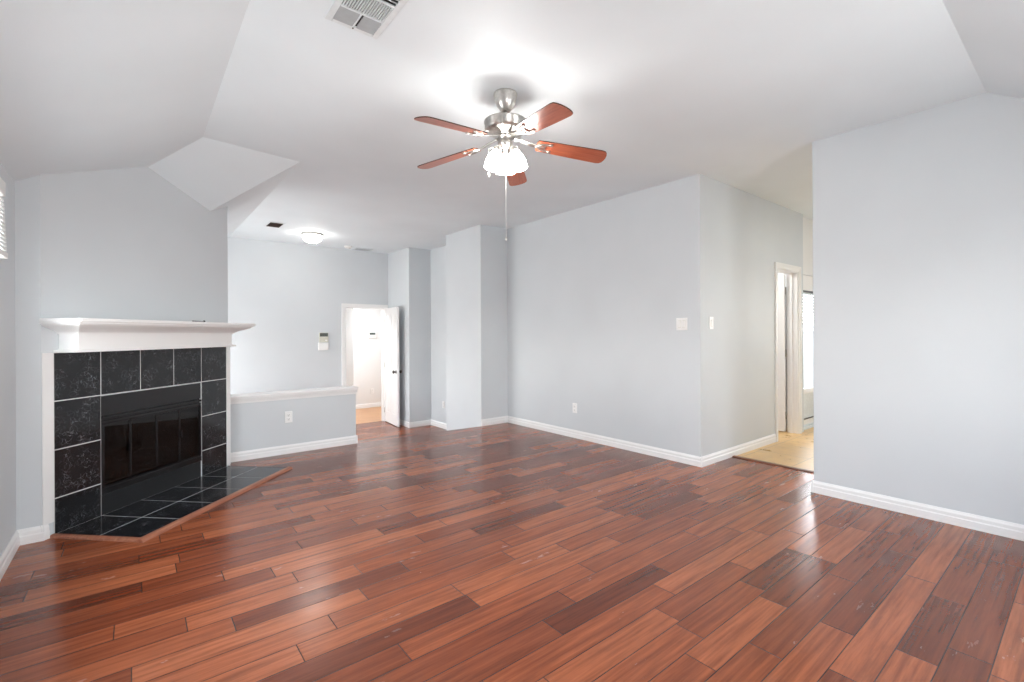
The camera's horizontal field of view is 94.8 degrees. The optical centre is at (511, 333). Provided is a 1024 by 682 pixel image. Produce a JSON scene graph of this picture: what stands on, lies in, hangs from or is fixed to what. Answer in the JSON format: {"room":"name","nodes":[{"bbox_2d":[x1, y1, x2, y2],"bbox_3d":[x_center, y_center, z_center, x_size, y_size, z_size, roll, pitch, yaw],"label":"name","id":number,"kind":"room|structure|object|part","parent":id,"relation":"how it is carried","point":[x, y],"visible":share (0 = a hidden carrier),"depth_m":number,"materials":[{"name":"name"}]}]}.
{"room":"empty living room","nodes":[
{"label":"empty living room","id":0,"kind":"room"},
{"bbox_2d":[0,163,15,555],"bbox_3d":[-2.866,0.284,2.574,0.140,2.640,9.083,0,0,-39],"label":"wall","id":1,"kind":"structure","parent":0,"point":[7,266],"depth_m":2.65,"materials":[{"name":"paint"}]},
{"bbox_2d":[0,177,7,258],"bbox_3d":[-1.986,-0.600,1.615,0.036,0.400,2.200,0,0,-39],"label":"window blind","id":2,"kind":"object","parent":1,"relation":"attached to","point":[3,254],"visible":1,"depth_m":2.43,"materials":[{"name":"white plastic"}]},
{"bbox_3d":[-1.983,-0.415,1.616,0.030,0.030,2.200,0,0,-39],"label":"rail","id":3,"kind":"part","parent":2,"relation":"part of","materials":[{"name":"white plastic"}]},
{"bbox_2d":[0,524,49,580],"bbox_3d":[-1.462,1.211,1.052,0.142,0.092,4.678,0,0,-39],"label":"baseboard","id":4,"kind":"structure","parent":1,"relation":"attached to","point":[30,535],"depth_m":2.82,"materials":[{"name":"paint"}]},
{"bbox_2d":[15,167,228,534],"bbox_3d":[-2.937,0.005,3.758,1.271,3.200,1.430,0,0,-39],"label":"wall","id":5,"kind":"structure","parent":0,"point":[128,243],"depth_m":3.25,"materials":[{"name":"paint"}]},
{"bbox_2d":[53,347,226,532],"bbox_3d":[-2.788,0.690,3.703,0.006,1.147,1.517,0,0,6],"label":"fireplace surround","id":6,"kind":"object","parent":5,"relation":"attached to","point":[81,378],"visible":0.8,"depth_m":3.22,"materials":[{"name":"black tile"}]},
{"bbox_2d":[39,318,255,524],"bbox_3d":[-2.649,0.572,3.672,0.290,1.340,1.646,0,0,6],"label":"fireplace mantel","id":7,"kind":"object","parent":5,"relation":"attached to","point":[76,335],"visible":1,"depth_m":3.13,"materials":[{"name":"paint"}]},
{"bbox_3d":[-2.875,0.647,2.916,0.006,1.059,0.066,0,0,6],"label":"trim","id":8,"kind":"part","parent":7,"relation":"part of","materials":[{"name":"paint"}]},
{"bbox_3d":[-2.720,0.104,3.663,0.155,0.024,1.454,0,0,6],"label":"lip moulding","id":9,"kind":"part","parent":7,"relation":"part of","materials":[{"name":"paint"}]},
{"bbox_3d":[-2.661,-0.036,3.654,0.277,0.075,1.600,0,0,6],"label":"crown moulding","id":10,"kind":"part","parent":7,"relation":"part of","materials":[{"name":"paint"}]},
{"bbox_2d":[39,318,255,325],"bbox_3d":[-2.654,-0.086,3.660,0.290,0.024,1.622,0,0,6],"label":"mantel shelf","id":11,"kind":"object","parent":7,"relation":"attached to","point":[43,321],"depth_m":3.11,"materials":[{"name":"paint"}]},
{"bbox_3d":[-2.700,0.679,4.481,0.008,1.126,0.048,0,0,6],"label":"trim","id":12,"kind":"part","parent":7,"relation":"part of","materials":[{"name":"paint"}]},
{"bbox_2d":[101,383,201,515],"bbox_3d":[-3.016,0.846,3.724,0.488,0.830,0.896,0,0,6],"label":"fireplace insert","id":13,"kind":"object","parent":5,"relation":"in","point":[151,439],"visible":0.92,"depth_m":3.62,"materials":[{"name":"black metal"}]},
{"bbox_3d":[-2.851,0.846,3.263,0.038,0.442,0.014,0,0,6],"label":"frame","id":14,"kind":"part","parent":13,"relation":"part of","materials":[{"name":"black metal"}]},
{"bbox_3d":[-2.831,0.846,3.372,0.005,0.426,0.190,0,0,6],"label":"smoked pane","id":15,"kind":"part","parent":13,"relation":"part of","materials":[{"name":"black glass"}]},
{"bbox_3d":[-2.832,0.846,3.372,0.012,0.442,0.204,0,0,6],"label":"glass door","id":16,"kind":"part","parent":13,"relation":"part of","materials":[{"name":"black glass"}]},
{"bbox_3d":[-2.808,0.846,3.587,0.012,0.442,0.223,0,0,6],"label":"glass door","id":17,"kind":"part","parent":13,"relation":"part of","materials":[{"name":"black glass"}]},
{"bbox_3d":[-2.808,0.846,3.587,0.005,0.426,0.209,0,0,6],"label":"smoked pane","id":18,"kind":"part","parent":13,"relation":"part of","materials":[{"name":"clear glass"}]},
{"bbox_3d":[-2.809,1.189,3.702,0.042,0.142,0.896,0,0,6],"label":"panel","id":19,"kind":"part","parent":13,"relation":"part of","materials":[{"name":"black metal"}]},
{"bbox_3d":[-2.812,0.497,3.702,0.043,0.134,0.896,0,0,6],"label":"hood panel","id":20,"kind":"part","parent":13,"relation":"part of","materials":[{"name":"black metal"}]},
{"bbox_3d":[-2.805,1.098,3.701,0.050,0.060,0.896,0,0,6],"label":"sill rail","id":21,"kind":"part","parent":13,"relation":"part of","materials":[{"name":"black metal"}]},
{"bbox_3d":[-2.802,0.593,3.701,0.042,0.062,0.896,0,0,6],"label":"louvre rail","id":22,"kind":"part","parent":13,"relation":"part of","materials":[{"name":"black metal"}]},
{"bbox_3d":[-2.784,0.846,3.809,0.012,0.442,0.219,0,0,6],"label":"glass door","id":23,"kind":"part","parent":13,"relation":"part of","materials":[{"name":"black glass"}]},
{"bbox_3d":[-2.783,0.846,3.809,0.005,0.426,0.205,0,0,6],"label":"smoked pane","id":24,"kind":"part","parent":13,"relation":"part of","materials":[{"name":"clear glass"}]},
{"bbox_3d":[-2.760,0.846,4.026,0.012,0.442,0.210,0,0,6],"label":"glass door","id":25,"kind":"part","parent":13,"relation":"part of","materials":[{"name":"black glass"}]},
{"bbox_3d":[-2.759,0.846,4.026,0.005,0.426,0.196,0,0,6],"label":"smoked pane","id":26,"kind":"part","parent":13,"relation":"part of","materials":[{"name":"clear glass"}]},
{"bbox_3d":[-2.754,0.846,4.139,0.038,0.442,0.014,0,0,6],"label":"frame","id":27,"kind":"part","parent":13,"relation":"part of","materials":[{"name":"black metal"}]},
{"bbox_2d":[230,394,355,452],"bbox_3d":[-2.345,1.134,5.067,1.301,0.935,0.120,0,0,-39],"label":"wall","id":28,"kind":"structure","parent":0,"point":[255,425],"depth_m":5.00,"materials":[{"name":"paint"}]},
{"bbox_2d":[285,411,291,422],"bbox_3d":[-2.361,0.877,4.972,0.075,0.120,0.010,0,0,-39],"label":"power outlet","id":29,"kind":"object","parent":28,"relation":"attached to","point":[288,415],"visible":1,"depth_m":4.97,"materials":[{"name":"white plastic"}]},
{"bbox_2d":[229,435,357,465],"bbox_3d":[-2.266,1.215,4.990,1.316,0.092,0.158,0,0,-41],"label":"baseboard","id":30,"kind":"structure","parent":28,"relation":"attached to","point":[320,444],"depth_m":4.99,"materials":[{"name":"paint"}]},
{"bbox_2d":[230,386,358,403],"bbox_3d":[-2.331,0.650,5.080,1.320,0.081,0.184,0,0,-39],"label":"half wall cap","id":31,"kind":"object","parent":28,"relation":"on","point":[341,390],"visible":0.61,"depth_m":5.00,"materials":[{"name":"paint"}]},
{"bbox_2d":[228,237,387,393],"bbox_3d":[-4.006,0.010,7.404,4.399,3.200,0.120,0,0,-39],"label":"wall","id":32,"kind":"structure","parent":0,"point":[293,294],"depth_m":7.66,"materials":[{"name":"paint"}]},
{"bbox_2d":[318,343,327,349],"bbox_3d":[-3.189,0.209,7.956,0.165,0.128,0.037,0,0,-39],"label":"wall box","id":33,"kind":"object","parent":32,"relation":"attached to","point":[321,346],"visible":1,"depth_m":7.94,"materials":[{"name":"white plastic"}]},
{"bbox_3d":[-3.179,0.209,7.943,0.125,0.090,0.004,0,0,-39],"label":"box lid","id":34,"kind":"part","parent":33,"relation":"part of","materials":[{"name":"white plastic"}]},
{"bbox_2d":[319,333,327,341],"bbox_3d":[-3.186,0.058,7.963,0.150,0.165,0.031,0,0,-39],"label":"thermostat","id":35,"kind":"object","parent":32,"relation":"attached to","point":[323,337],"visible":1,"depth_m":7.95,"materials":[{"name":"beige plastic"}]},
{"bbox_2d":[341,303,387,420],"bbox_3d":[-2.656,0.535,8.469,0.844,2.137,0.140,0,0,-39],"label":"door frame","id":36,"kind":"structure","parent":32,"relation":"attached to","point":[344,306],"depth_m":8.49,"materials":[{"name":"paint"}]},
{"bbox_2d":[346,308,380,404],"bbox_3d":[-3.368,0.337,11.119,1.360,2.540,1.630,0,0,-39],"label":"wall","id":37,"kind":"structure","parent":0,"point":[363,353],"depth_m":10.24,"materials":[{"name":"paint"}]},
{"bbox_2d":[356,402,380,408],"bbox_3d":[-2.878,1.558,10.503,1.376,0.092,0.096,0,0,-39],"label":"baseboard","id":38,"kind":"structure","parent":37,"relation":"attached to","point":[369,405],"depth_m":10.25,"materials":[{"name":"paint"}]},
{"bbox_2d":[368,332,375,337],"bbox_3d":[-3.060,0.021,10.305,0.180,0.150,0.027,0,0,-39],"label":"alarm keypad","id":39,"kind":"object","parent":37,"relation":"attached to","point":[370,334],"visible":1,"depth_m":10.29,"materials":[{"name":"white plastic"}]},
{"bbox_2d":[356,407,446,441],"bbox_3d":[-3.540,1.638,7.984,5.759,0.060,6.500,0,0,-39],"label":"floor","id":40,"kind":"structure","parent":0,"point":[379,429],"depth_m":7.97,"materials":[{"name":"brown wood"}]},
{"bbox_2d":[430,245,446,423],"bbox_3d":[-0.956,-0.005,7.909,0.255,3.200,1.203,0,0,-39],"label":"wall","id":41,"kind":"structure","parent":0,"point":[437,255],"depth_m":8.09,"materials":[{"name":"paint"}]},
{"bbox_2d":[388,225,507,430],"bbox_3d":[-1.139,-0.004,7.803,0.673,3.200,3.095,0,0,-39],"label":"wall","id":42,"kind":"structure","parent":0,"point":[476,256],"depth_m":6.78,"materials":[{"name":"paint"}]},
{"bbox_2d":[384,307,401,426],"bbox_3d":[-2.139,0.561,8.362,0.161,2.055,0.710,0,0,-33],"label":"door","id":43,"kind":"structure","parent":42,"relation":"in","point":[391,315],"depth_m":8.29,"materials":[{"name":"paint"}]},
{"bbox_2d":[400,419,446,429],"bbox_3d":[-3.185,1.560,7.456,5.028,0.092,2.290,0,0,-6],"label":"baseboard","id":44,"kind":"structure","parent":42,"relation":"attached to","point":[402,422],"depth_m":8.12,"materials":[{"name":"paint"}]},
{"bbox_2d":[481,416,507,425],"bbox_3d":[-0.232,1.205,6.531,0.457,0.092,0.016,0,0,-39],"label":"baseboard","id":45,"kind":"structure","parent":42,"relation":"attached to","point":[504,419],"depth_m":6.51,"materials":[{"name":"paint"}]},
{"bbox_2d":[0,422,1023,681],"bbox_3d":[1.512,1.272,4.232,8.959,0.060,6.125,0,0,-39],"label":"floor","id":46,"kind":"structure","parent":0,"point":[503,552],"depth_m":2.38,"materials":[{"name":"brown wood"}]},
{"bbox_2d":[50,466,292,542],"bbox_3d":[-2.462,1.252,3.660,0.644,0.021,1.576,0,0,6],"label":"hearth","id":47,"kind":"object","parent":46,"relation":"on","point":[141,521],"visible":1,"depth_m":3.41,"materials":[{"name":"black tile"}]},
{"bbox_3d":[-2.566,1.254,2.896,0.602,0.018,0.030,0,0,6],"label":"edge trim","id":48,"kind":"part","parent":47,"relation":"part of","materials":[{"name":"brown wood"}]},
{"bbox_3d":[-2.162,1.250,3.627,0.040,0.021,1.576,0,0,6],"label":"edge trim","id":49,"kind":"part","parent":47,"relation":"part of","materials":[{"name":"brown wood"}]},
{"bbox_2d":[732,455,813,473],"bbox_3d":[2.521,1.232,4.411,0.060,0.011,0.922,0,0,-39],"label":"threshold strip","id":50,"kind":"object","parent":46,"relation":"on","point":[735,456],"visible":0.65,"depth_m":4.44,"materials":[{"name":"brown wood"}]},
{"bbox_2d":[0,0,1023,253],"bbox_3d":[0.619,-0.954,5.380,8.940,1.080,9.060,0,0,-39],"label":"ceiling","id":51,"kind":"structure","parent":0,"point":[263,111],"depth_m":2.75,"materials":[{"name":"paint"}]},
{"bbox_2d":[264,221,284,227],"bbox_3d":[-3.200,-1.470,6.347,0.200,0.010,0.320,0,0,-39],"label":"ceiling vent","id":52,"kind":"object","parent":51,"relation":"in","point":[269,224],"visible":1,"depth_m":6.32,"materials":[{"name":"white metal"}]},
{"bbox_2d":[301,232,322,243],"bbox_3d":[-2.942,-1.400,6.938,0.304,0.152,0.304,0,0,-39],"label":"flush ceiling light","id":53,"kind":"object","parent":51,"relation":"attached to","point":[310,237],"visible":1,"depth_m":6.84,"materials":[{"name":"white glass"}]},
{"bbox_2d":[352,247,372,250],"bbox_3d":[-2.600,-1.472,8.198,0.300,0.012,0.200,0,0,-39],"label":"ceiling vent","id":54,"kind":"object","parent":51,"relation":"in","point":[356,248],"visible":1,"depth_m":8.18,"materials":[{"name":"white metal"}]},
{"bbox_2d":[325,0,408,38],"bbox_3d":[-0.610,-1.481,2.074,0.256,0.012,0.540,0,0,-39],"label":"ceiling vent","id":55,"kind":"object","parent":51,"relation":"in","point":[370,18],"visible":1,"depth_m":2.17,"materials":[{"name":"white metal"}]},
{"bbox_2d":[414,88,606,240],"bbox_3d":[-0.050,-1.033,2.891,1.234,0.915,1.244,0,0,-39],"label":"ceiling fan","id":56,"kind":"object","parent":51,"relation":"hanging from","point":[505,126],"visible":1,"depth_m":2.88,"materials":[{"name":"silver metal"}]},
{"bbox_3d":[-0.420,-1.158,3.111,0.460,0.006,0.136,-7,9,26],"label":"blade","id":57,"kind":"part","parent":56,"relation":"part of","materials":[{"name":"brown wood"}]},
{"bbox_3d":[-0.333,-1.158,2.621,0.136,0.006,0.460,16,17,41],"label":"blade","id":58,"kind":"part","parent":56,"relation":"part of","materials":[{"name":"brown wood"}]},
{"bbox_3d":[-0.113,-1.079,2.908,0.122,0.135,0.120,0,0,-39],"label":"lamp shade","id":59,"kind":"part","parent":56,"relation":"part of","materials":[{"name":"white glass"}]},
{"bbox_3d":[-0.042,-1.079,3.003,0.120,0.135,0.121,0,0,-39],"label":"lamp shade","id":60,"kind":"part","parent":56,"relation":"part of","materials":[{"name":"white glass"}]},
{"bbox_3d":[0.019,-1.160,3.345,0.136,0.006,0.460,-12,-8,6],"label":"blade","id":61,"kind":"part","parent":56,"relation":"part of","materials":[{"name":"brown wood"}]},
{"bbox_3d":[0.037,-1.079,2.914,0.120,0.135,0.121,0,0,-39],"label":"lamp shade","id":62,"kind":"part","parent":56,"relation":"part of","materials":[{"name":"white glass"}]},
{"bbox_3d":[0.160,-1.161,2.553,0.136,0.006,0.460,13,0,-29],"label":"blade","id":63,"kind":"part","parent":56,"relation":"part of","materials":[{"name":"brown wood"}]},
{"bbox_3d":[0.378,-1.162,3.000,0.460,0.006,0.136,6,-13,-10],"label":"blade","id":64,"kind":"part","parent":56,"relation":"part of","materials":[{"name":"brown wood"}]},
{"bbox_2d":[688,174,803,456],"bbox_3d":[2.678,-0.163,5.212,2.447,2.920,0.120,0,0,-39],"label":"wall","id":65,"kind":"structure","parent":0,"point":[736,237],"depth_m":4.80,"materials":[{"name":"paint"}]},
{"bbox_2d":[709,317,713,328],"bbox_3d":[1.917,-0.106,4.516,0.072,0.117,0.015,0,0,-39],"label":"light switch","id":66,"kind":"object","parent":65,"relation":"attached to","point":[711,326],"visible":1,"depth_m":4.50,"materials":[{"name":"white plastic"}]},
{"bbox_2d":[700,434,775,466],"bbox_3d":[2.392,1.192,4.891,1.620,0.092,0.016,0,0,-39],"label":"baseboard","id":67,"kind":"structure","parent":65,"relation":"attached to","point":[721,455],"depth_m":4.81,"materials":[{"name":"paint"}]},
{"bbox_2d":[778,275,786,430],"bbox_3d":[3.221,0.239,6.106,0.595,1.965,0.161,0,0,44],"label":"door","id":68,"kind":"structure","parent":65,"relation":"in","point":[782,352],"depth_m":5.92,"materials":[{"name":"paint"}]},
{"bbox_2d":[774,262,801,441],"bbox_3d":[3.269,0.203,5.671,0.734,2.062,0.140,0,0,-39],"label":"door frame","id":69,"kind":"structure","parent":65,"relation":"attached to","point":[794,298],"depth_m":5.83,"materials":[{"name":"paint"}]},
{"bbox_2d":[507,92,1023,524],"bbox_3d":[1.831,-0.159,4.423,0.140,2.920,6.095,0,0,-39],"label":"wall","id":70,"kind":"structure","parent":0,"point":[918,217],"depth_m":3.40,"materials":[{"name":"paint"}]},
{"bbox_2d":[572,403,576,412],"bbox_3d":[0.753,0.889,5.656,0.010,0.117,0.072,0,0,-39],"label":"power outlet","id":71,"kind":"object","parent":70,"relation":"attached to","point":[574,404],"visible":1,"depth_m":5.65,"materials":[{"name":"white plastic"}]},
{"bbox_2d":[508,416,702,466],"bbox_3d":[0.853,1.200,5.529,0.016,0.092,2.936,0,0,-39],"label":"baseboard","id":72,"kind":"structure","parent":70,"relation":"attached to","point":[693,460],"depth_m":5.18,"materials":[{"name":"paint"}]},
{"bbox_2d":[676,318,686,329],"bbox_3d":[1.637,-0.096,4.543,0.015,0.118,0.118,0,0,-39],"label":"light switch","id":73,"kind":"object","parent":70,"relation":"attached to","point":[681,323],"visible":1,"depth_m":4.54,"materials":[{"name":"white plastic"}]},
{"bbox_2d":[811,480,1023,540],"bbox_3d":[3.026,1.189,2.944,0.136,0.092,2.021,0,0,-39],"label":"baseboard","id":74,"kind":"structure","parent":70,"relation":"attached to","point":[962,519],"depth_m":3.16,"materials":[{"name":"paint"}]},
{"bbox_2d":[803,217,812,276],"bbox_3d":[4.276,-0.171,6.556,1.728,2.920,0.120,0,0,-39],"label":"wall","id":75,"kind":"structure","parent":0,"point":[807,223],"depth_m":6.15,"materials":[{"name":"paint"}]},
{"bbox_2d":[803,275,813,429],"bbox_3d":[4.013,0.230,6.317,0.960,2.000,0.120,0,0,-39],"label":"door","id":76,"kind":"structure","parent":75,"relation":"in","point":[807,280],"depth_m":6.21,"materials":[{"name":"white metal"}]},
{"bbox_3d":[4.013,0.942,6.321,0.860,0.325,0.020,0,0,-39],"label":"kick panel","id":77,"kind":"part","parent":76,"relation":"part of","materials":[{"name":"white wood"}]},
{"bbox_2d":[803,324,812,330],"bbox_3d":[6.291,0.518,11.825,11.400,1.600,0.200,0,0,-39],"label":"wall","id":78,"kind":"structure","parent":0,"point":[803,324],"depth_m":13.38,"materials":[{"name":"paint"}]}
]}

